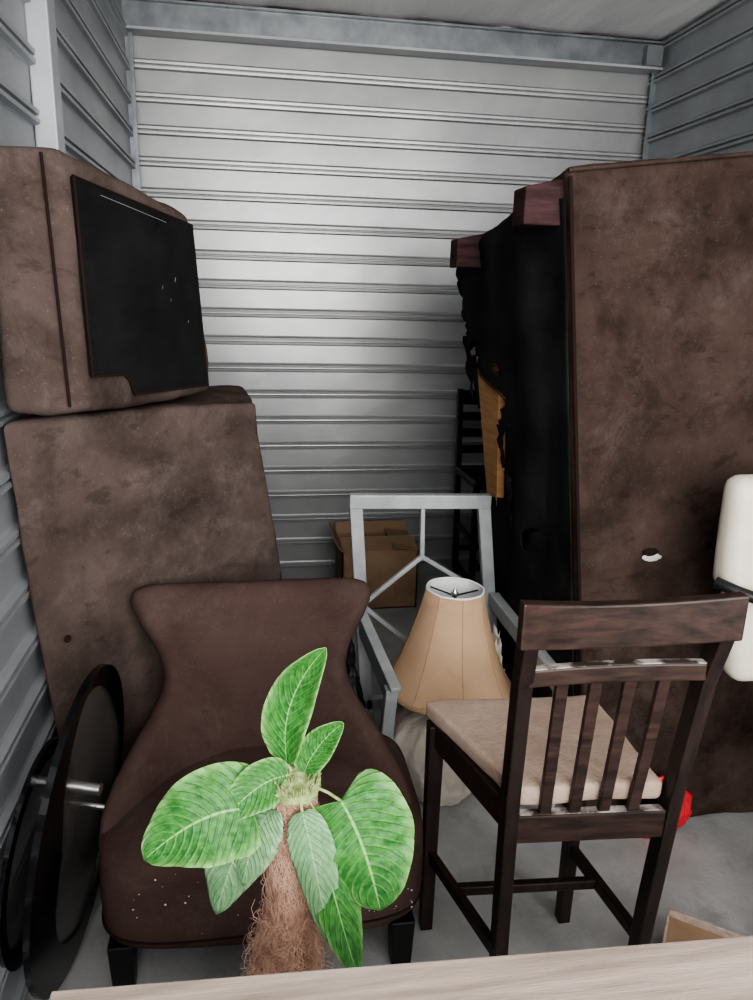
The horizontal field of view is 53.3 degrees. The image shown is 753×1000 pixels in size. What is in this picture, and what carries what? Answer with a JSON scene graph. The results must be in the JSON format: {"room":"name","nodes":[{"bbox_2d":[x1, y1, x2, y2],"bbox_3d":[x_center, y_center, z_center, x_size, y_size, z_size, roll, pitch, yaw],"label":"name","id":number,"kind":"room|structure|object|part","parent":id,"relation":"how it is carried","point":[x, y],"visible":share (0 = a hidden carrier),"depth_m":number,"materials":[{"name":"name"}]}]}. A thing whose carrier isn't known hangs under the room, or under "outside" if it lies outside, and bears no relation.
{"room":"storage unit","nodes":[
{"label":"storage unit","id":0,"kind":"room"},
{"bbox_2d":[0,0,134,999],"bbox_3d":[-0.714,-0.186,1.197,0.026,2.682,5.000,-1,16,-9],"label":"wall","id":1,"kind":"structure","parent":0,"point":[94,63],"depth_m":1.72,"materials":[{"name":"grey metal"}]},
{"bbox_2d":[24,0,65,153],"bbox_3d":[-0.831,-0.406,2.020,0.053,2.660,0.080,-1,16,-9],"label":"support post","id":2,"kind":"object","parent":1,"relation":"attached to","point":[40,21],"depth_m":1.82,"materials":[{"name":"metal"}]},
{"bbox_2d":[128,31,137,188],"bbox_3d":[-1.094,-0.779,3.555,0.004,2.545,0.040,-1,16,-9],"label":"door track","id":3,"kind":"object","parent":1,"relation":"attached to","point":[128,31],"visible":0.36,"depth_m":3.28,"materials":[{"name":"grey metal"}]},
{"bbox_2d":[24,572,752,999],"bbox_3d":[0.455,1.129,1.772,2.500,0.100,5.020,-1,16,-9],"label":"floor","id":4,"kind":"structure","parent":0,"point":[709,878],"depth_m":1.95,"materials":[{"name":"concrete"}]},
{"bbox_2d":[0,664,123,999],"bbox_3d":[-0.665,0.702,1.617,0.146,0.685,0.468,1,16,-1],"label":"weight plates","id":5,"kind":"object","parent":4,"relation":"on","point":[49,876],"visible":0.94,"depth_m":1.52,"materials":[{"name":"black paint"}]},
{"bbox_3d":[-0.704,0.729,1.557,0.050,0.430,0.292,3,16,4],"label":"shelf glass","id":6,"kind":"part","parent":5,"relation":"part of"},
{"bbox_3d":[-0.641,0.703,1.617,0.074,0.645,0.439,3,16,4],"label":"glass","id":7,"kind":"part","parent":5,"relation":"part of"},
{"bbox_3d":[-0.661,0.614,1.615,0.137,0.042,0.028,2,16,2],"label":"chrome post","id":8,"kind":"part","parent":5,"relation":"part of","materials":[{"name":"white metal"}]},
{"bbox_3d":[-0.680,0.695,1.717,0.121,0.029,0.016,2,16,2],"label":"chrome post","id":9,"kind":"part","parent":5,"relation":"part of","materials":[{"name":"white metal"}]},
{"bbox_2d":[4,385,281,766],"bbox_3d":[-0.608,0.288,2.224,0.478,1.236,1.098,13,19,36],"label":"sofa","id":10,"kind":"object","parent":4,"relation":"on","point":[111,504],"visible":0.47,"depth_m":1.82,"materials":[{"name":"brown fabric"}]},
{"bbox_2d":[0,146,208,415],"bbox_3d":[-0.597,-0.473,1.698,0.329,0.521,0.532,1,16,-2],"label":"chaise","id":11,"kind":"object","parent":10,"relation":"on","point":[100,303],"visible":1,"depth_m":1.51,"materials":[{"name":"brown fabric"}]},
{"bbox_2d":[99,578,422,985],"bbox_3d":[-0.269,0.639,1.803,0.742,0.791,0.509,-1,16,-9],"label":"slipper chair","id":12,"kind":"object","parent":4,"relation":"on","point":[221,647],"visible":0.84,"depth_m":1.83,"materials":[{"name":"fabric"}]},
{"bbox_3d":[-0.556,1.017,1.651,0.055,0.130,0.055,-1,16,-9],"label":"leg","id":13,"kind":"part","parent":12,"relation":"part of","materials":[{"name":"black wood"}]},
{"bbox_3d":[-0.283,0.479,1.814,0.724,0.492,0.396,-1,16,-9],"label":"backrest","id":14,"kind":"part","parent":12,"relation":"part of","materials":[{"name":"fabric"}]},
{"bbox_3d":[-0.271,0.782,1.832,0.738,0.266,0.484,-1,16,-9],"label":"seat","id":15,"kind":"part","parent":12,"relation":"part of","materials":[{"name":"fabric"}]},
{"bbox_3d":[0.055,1.010,1.735,0.055,0.130,0.055,-1,16,-9],"label":"leg","id":16,"kind":"part","parent":12,"relation":"part of","materials":[{"name":"black wood"}]},
{"bbox_2d":[141,647,413,975],"bbox_3d":[-0.128,0.698,1.168,0.353,1.025,0.260,6,16,15],"label":"artificial plant","id":17,"kind":"object","parent":4,"relation":"on","point":[234,821],"visible":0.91,"depth_m":1.08,"materials":[{"name":"green plant"}]},
{"bbox_3d":[-0.122,0.416,1.097,0.087,0.047,0.086,-1,16,-9],"label":"crown","id":18,"kind":"part","parent":17,"relation":"part of","materials":[{"name":"green plastic"}]},
{"bbox_3d":[-0.086,0.423,1.089,0.074,0.018,0.004,6,16,14],"label":"stem","id":19,"kind":"part","parent":17,"relation":"part of","materials":[{"name":"green plastic"}]},
{"bbox_2d":[346,639,365,708],"bbox_3d":[-0.120,0.639,2.400,0.171,0.482,0.341,-1,16,-9],"label":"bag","id":20,"kind":"object","parent":4,"relation":"on","point":[353,676],"visible":0.08,"depth_m":2.35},
{"bbox_2d":[328,520,418,608],"bbox_3d":[-0.028,0.317,3.796,0.410,0.360,0.334,-1,16,-9],"label":"cardboard box","id":21,"kind":"object","parent":4,"relation":"on","point":[389,547],"visible":0.84,"depth_m":3.67,"materials":[{"name":"brown cardboard"}]},
{"bbox_2d":[49,936,752,999],"bbox_3d":[0.295,1.000,0.634,1.212,0.750,0.817,-1,16,-9],"label":"wood table","id":22,"kind":"object","parent":4,"relation":"on","point":[719,968],"visible":1,"depth_m":0.85,"materials":[{"name":"brown wood"}]},
{"bbox_2d":[391,577,510,806],"bbox_3d":[0.219,0.577,2.318,0.410,0.660,0.422,-1,16,-9],"label":"table lamp","id":23,"kind":"object","parent":4,"relation":"on","point":[449,652],"visible":0.77,"depth_m":2.18,"materials":[{"name":"fabric"}]},
{"bbox_3d":[0.218,0.568,2.322,0.410,0.017,0.410,-1,16,-9],"label":"trim","id":24,"kind":"part","parent":23,"relation":"part of","materials":[{"name":"brown fabric"}]},
{"bbox_3d":[0.222,0.419,2.280,0.404,0.323,0.404,-1,16,-9],"label":"lamp shade","id":25,"kind":"part","parent":23,"relation":"part of","materials":[{"name":"fabric"}]},
{"bbox_3d":[0.235,0.264,2.239,0.179,0.011,0.179,-1,16,-9],"label":"trim","id":26,"kind":"part","parent":23,"relation":"part of","materials":[{"name":"white"}]},
{"bbox_2d":[348,493,555,807],"bbox_3d":[0.226,0.472,2.301,0.570,0.877,0.584,-1,16,-9],"label":"chair","id":27,"kind":"object","parent":4,"relation":"on","point":[370,650],"visible":0.48,"depth_m":2.45,"materials":[{"name":"silver metal"}]},
{"bbox_3d":[0.001,0.499,2.345,0.022,0.138,0.384,-3,16,-15],"label":"rail","id":28,"kind":"part","parent":27,"relation":"part of","materials":[{"name":"silver metal"}]},
{"bbox_3d":[0.194,0.702,2.650,0.470,0.042,0.028,-1,16,-9],"label":"rail","id":29,"kind":"part","parent":27,"relation":"part of","materials":[{"name":"silver metal"}]},
{"bbox_3d":[0.025,0.735,2.226,0.062,0.397,0.040,-1,16,-9],"label":"leg","id":30,"kind":"part","parent":27,"relation":"part of","materials":[{"name":"silver metal"}]},
{"bbox_3d":[0.144,0.003,2.445,0.471,0.056,0.034,-1,16,-9],"label":"rail","id":31,"kind":"part","parent":27,"relation":"part of","materials":[{"name":"silver metal"}]},
{"bbox_3d":[0.454,0.425,2.308,0.035,0.080,0.548,-2,16,-12],"label":"rail","id":32,"kind":"part","parent":27,"relation":"part of","materials":[{"name":"silver metal"}]},
{"bbox_2d":[452,389,486,581],"bbox_3d":[0.562,0.022,3.603,0.325,1.062,0.407,-1,16,-9],"label":"bar stool","id":33,"kind":"object","parent":4,"relation":"on","point":[474,475],"visible":0.37,"depth_m":3.63,"materials":[{"name":"black wood"}]},
{"bbox_3d":[0.399,-0.013,3.714,0.028,1.062,0.127,-1,16,-9],"label":"post","id":34,"kind":"part","parent":33,"relation":"part of","materials":[{"name":"black wood"}]},
{"bbox_3d":[0.570,-0.110,3.536,0.325,0.040,0.340,-1,16,-9],"label":"seat","id":35,"kind":"part","parent":33,"relation":"part of","materials":[{"name":"black wood"}]},
{"bbox_3d":[0.446,0.263,3.473,0.033,0.662,0.068,-1,16,-9],"label":"leg","id":36,"kind":"part","parent":33,"relation":"part of","materials":[{"name":"black wood"}]},
{"bbox_2d":[492,625,504,670],"bbox_3d":[0.376,0.635,2.478,0.070,0.474,0.201,-1,16,-9],"label":"blanket","id":37,"kind":"object","parent":4,"relation":"on","point":[497,640],"visible":0.07,"depth_m":2.39,"materials":[{"name":"fabric"}]},
{"bbox_2d":[418,592,748,956],"bbox_3d":[0.355,0.600,1.548,0.428,1.035,0.451,-1,16,-9],"label":"dining chair","id":38,"kind":"object","parent":4,"relation":"on","point":[543,752],"visible":1,"depth_m":1.42,"materials":[{"name":"brown wood"}]},
{"bbox_3d":[0.127,0.776,1.771,0.036,0.565,0.036,-1,16,-9],"label":"leg","id":39,"kind":"part","parent":38,"relation":"part of","materials":[{"name":"brown wood"}]},
{"bbox_3d":[0.247,0.674,1.421,0.043,0.955,0.138,4,16,10],"label":"post","id":40,"kind":"part","parent":38,"relation":"part of","materials":[{"name":"brown wood"}]},
{"bbox_2d":[426,695,661,804],"bbox_3d":[0.333,0.517,1.577,0.395,0.053,0.346,-1,16,-9],"label":"seat cushion","id":41,"kind":"object","parent":38,"relation":"on","point":[473,731],"depth_m":1.53,"materials":[{"name":"beige fabric"}]},
{"bbox_3d":[0.472,0.776,1.802,0.036,0.565,0.036,-1,16,-9],"label":"leg","id":42,"kind":"part","parent":38,"relation":"part of","materials":[{"name":"brown wood"}]},
{"bbox_3d":[0.408,0.623,1.443,0.304,0.062,0.022,0,16,-6],"label":"slat rail","id":43,"kind":"part","parent":38,"relation":"part of","materials":[{"name":"brown wood"}]},
{"bbox_3d":[0.421,0.301,1.309,0.328,0.040,0.028,0,16,-6],"label":"slat rail","id":44,"kind":"part","parent":38,"relation":"part of","materials":[{"name":"brown wood"}]},
{"bbox_3d":[0.419,0.202,1.250,0.382,0.105,0.055,0,16,-6],"label":"crest rail","id":45,"kind":"part","parent":38,"relation":"part of","materials":[{"name":"brown wood"}]},
{"bbox_3d":[0.565,0.673,1.452,0.048,0.955,0.127,-1,16,-9],"label":"post","id":46,"kind":"part","parent":38,"relation":"part of","materials":[{"name":"brown wood"}]},
{"bbox_2d":[450,151,752,816],"bbox_3d":[0.846,-0.071,2.412,1.212,1.909,0.941,-1,16,-9],"label":"sofa","id":47,"kind":"object","parent":4,"relation":"on","point":[608,317],"visible":0.77,"depth_m":1.93,"materials":[{"name":"fabric"}]},
{"bbox_3d":[0.399,-0.214,2.495,0.097,0.500,0.250,-1,16,-9],"label":"frame rail","id":48,"kind":"part","parent":47,"relation":"part of","materials":[{"name":"brown wood"}]},
{"bbox_2d":[642,775,692,838],"bbox_3d":[0.815,0.877,2.155,0.206,0.202,0.058,-1,16,-9],"label":"bag","id":49,"kind":"object","parent":4,"relation":"on","point":[686,811],"visible":0.15,"depth_m":2.16,"materials":[{"name":"plastic"}]},
{"bbox_2d":[662,908,743,942],"bbox_3d":[0.758,1.056,1.692,0.224,0.100,0.154,10,17,27],"label":"cardboard tray","id":50,"kind":"object","parent":4,"relation":"on","point":[679,926],"visible":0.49,"depth_m":1.75,"materials":[{"name":"brown cardboard"}]},
{"bbox_3d":[0.759,1.029,1.684,0.218,0.006,0.148,10,17,27],"label":"lid","id":51,"kind":"part","parent":50,"relation":"part of","materials":[{"name":"cardboard"}]},
{"bbox_2d":[713,474,752,680],"bbox_3d":[1.064,0.538,1.692,0.553,1.113,0.543,-1,16,-9],"label":"table lamp","id":52,"kind":"object","parent":4,"relation":"on","point":[733,558],"visible":0.71,"depth_m":1.73,"materials":[{"name":"white fabric"}]},
{"bbox_3d":[0.936,0.408,1.638,0.121,0.392,0.425,-9,19,-33],"label":"arm","id":53,"kind":"part","parent":52,"relation":"part of","materials":[{"name":"black plastic"}]},
{"bbox_2d":[132,34,650,578],"bbox_3d":[0.098,-0.875,3.759,2.460,2.682,0.026,-1,16,-9],"label":"wall","id":54,"kind":"structure","parent":0,"point":[325,194],"depth_m":3.62,"materials":[{"name":"white metal"}]},
{"bbox_2d":[125,32,140,190],"bbox_3d":[-1.095,-0.777,3.547,0.034,2.545,0.005,-1,16,-9],"label":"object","id":55,"kind":"object","parent":54,"relation":"attached to","point":[130,33],"visible":0.21,"depth_m":3.29,"materials":[{"name":"grey metal"}]},
{"bbox_2d":[121,0,651,65],"bbox_3d":[0.139,-2.081,3.361,2.460,0.110,0.010,-1,16,-9],"label":"channel web","id":56,"kind":"object","parent":54,"relation":"attached to","point":[137,13],"visible":0.68,"depth_m":3.33},
{"bbox_2d":[126,25,662,73],"bbox_3d":[0.136,-2.027,3.387,2.460,0.011,0.080,-1,16,-9],"label":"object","id":57,"kind":"object","parent":54,"relation":"attached to","point":[141,30],"depth_m":3.36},
{"bbox_2d":[131,0,663,44],"bbox_3d":[0.139,-2.131,3.358,2.460,0.009,0.080,-1,16,-9],"label":"trim","id":58,"kind":"structure","parent":54,"relation":"attached to","point":[179,2],"depth_m":3.32,"materials":[{"name":"grey metal"}]},
{"bbox_2d":[642,72,656,159],"bbox_3d":[1.301,-0.821,3.933,0.029,2.545,0.005,-1,16,-9],"label":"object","id":59,"kind":"object","parent":54,"relation":"attached to","point":[652,85],"visible":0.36,"depth_m":3.64,"materials":[{"name":"grey metal"}]},
{"bbox_2d":[183,0,728,40],"bbox_3d":[0.526,-1.507,1.030,2.464,0.041,5.001,-1,16,-9],"label":"ceiling","id":60,"kind":"structure","parent":0,"point":[654,20],"depth_m":3.24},
{"bbox_2d":[642,44,663,66],"bbox_3d":[1.297,-2.085,3.532,0.080,0.085,0.060,-1,16,-9],"label":"brace","id":61,"kind":"object","parent":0,"point":[652,54],"depth_m":3.51,"materials":[{"name":"grey metal"}]},
{"bbox_2d":[642,0,752,158],"bbox_3d":[1.697,-0.229,1.585,0.026,2.680,5.000,-1,16,-9],"label":"wall","id":62,"kind":"structure","parent":0,"point":[703,105],"depth_m":3.19,"materials":[{"name":"grey metal"}]}
]}

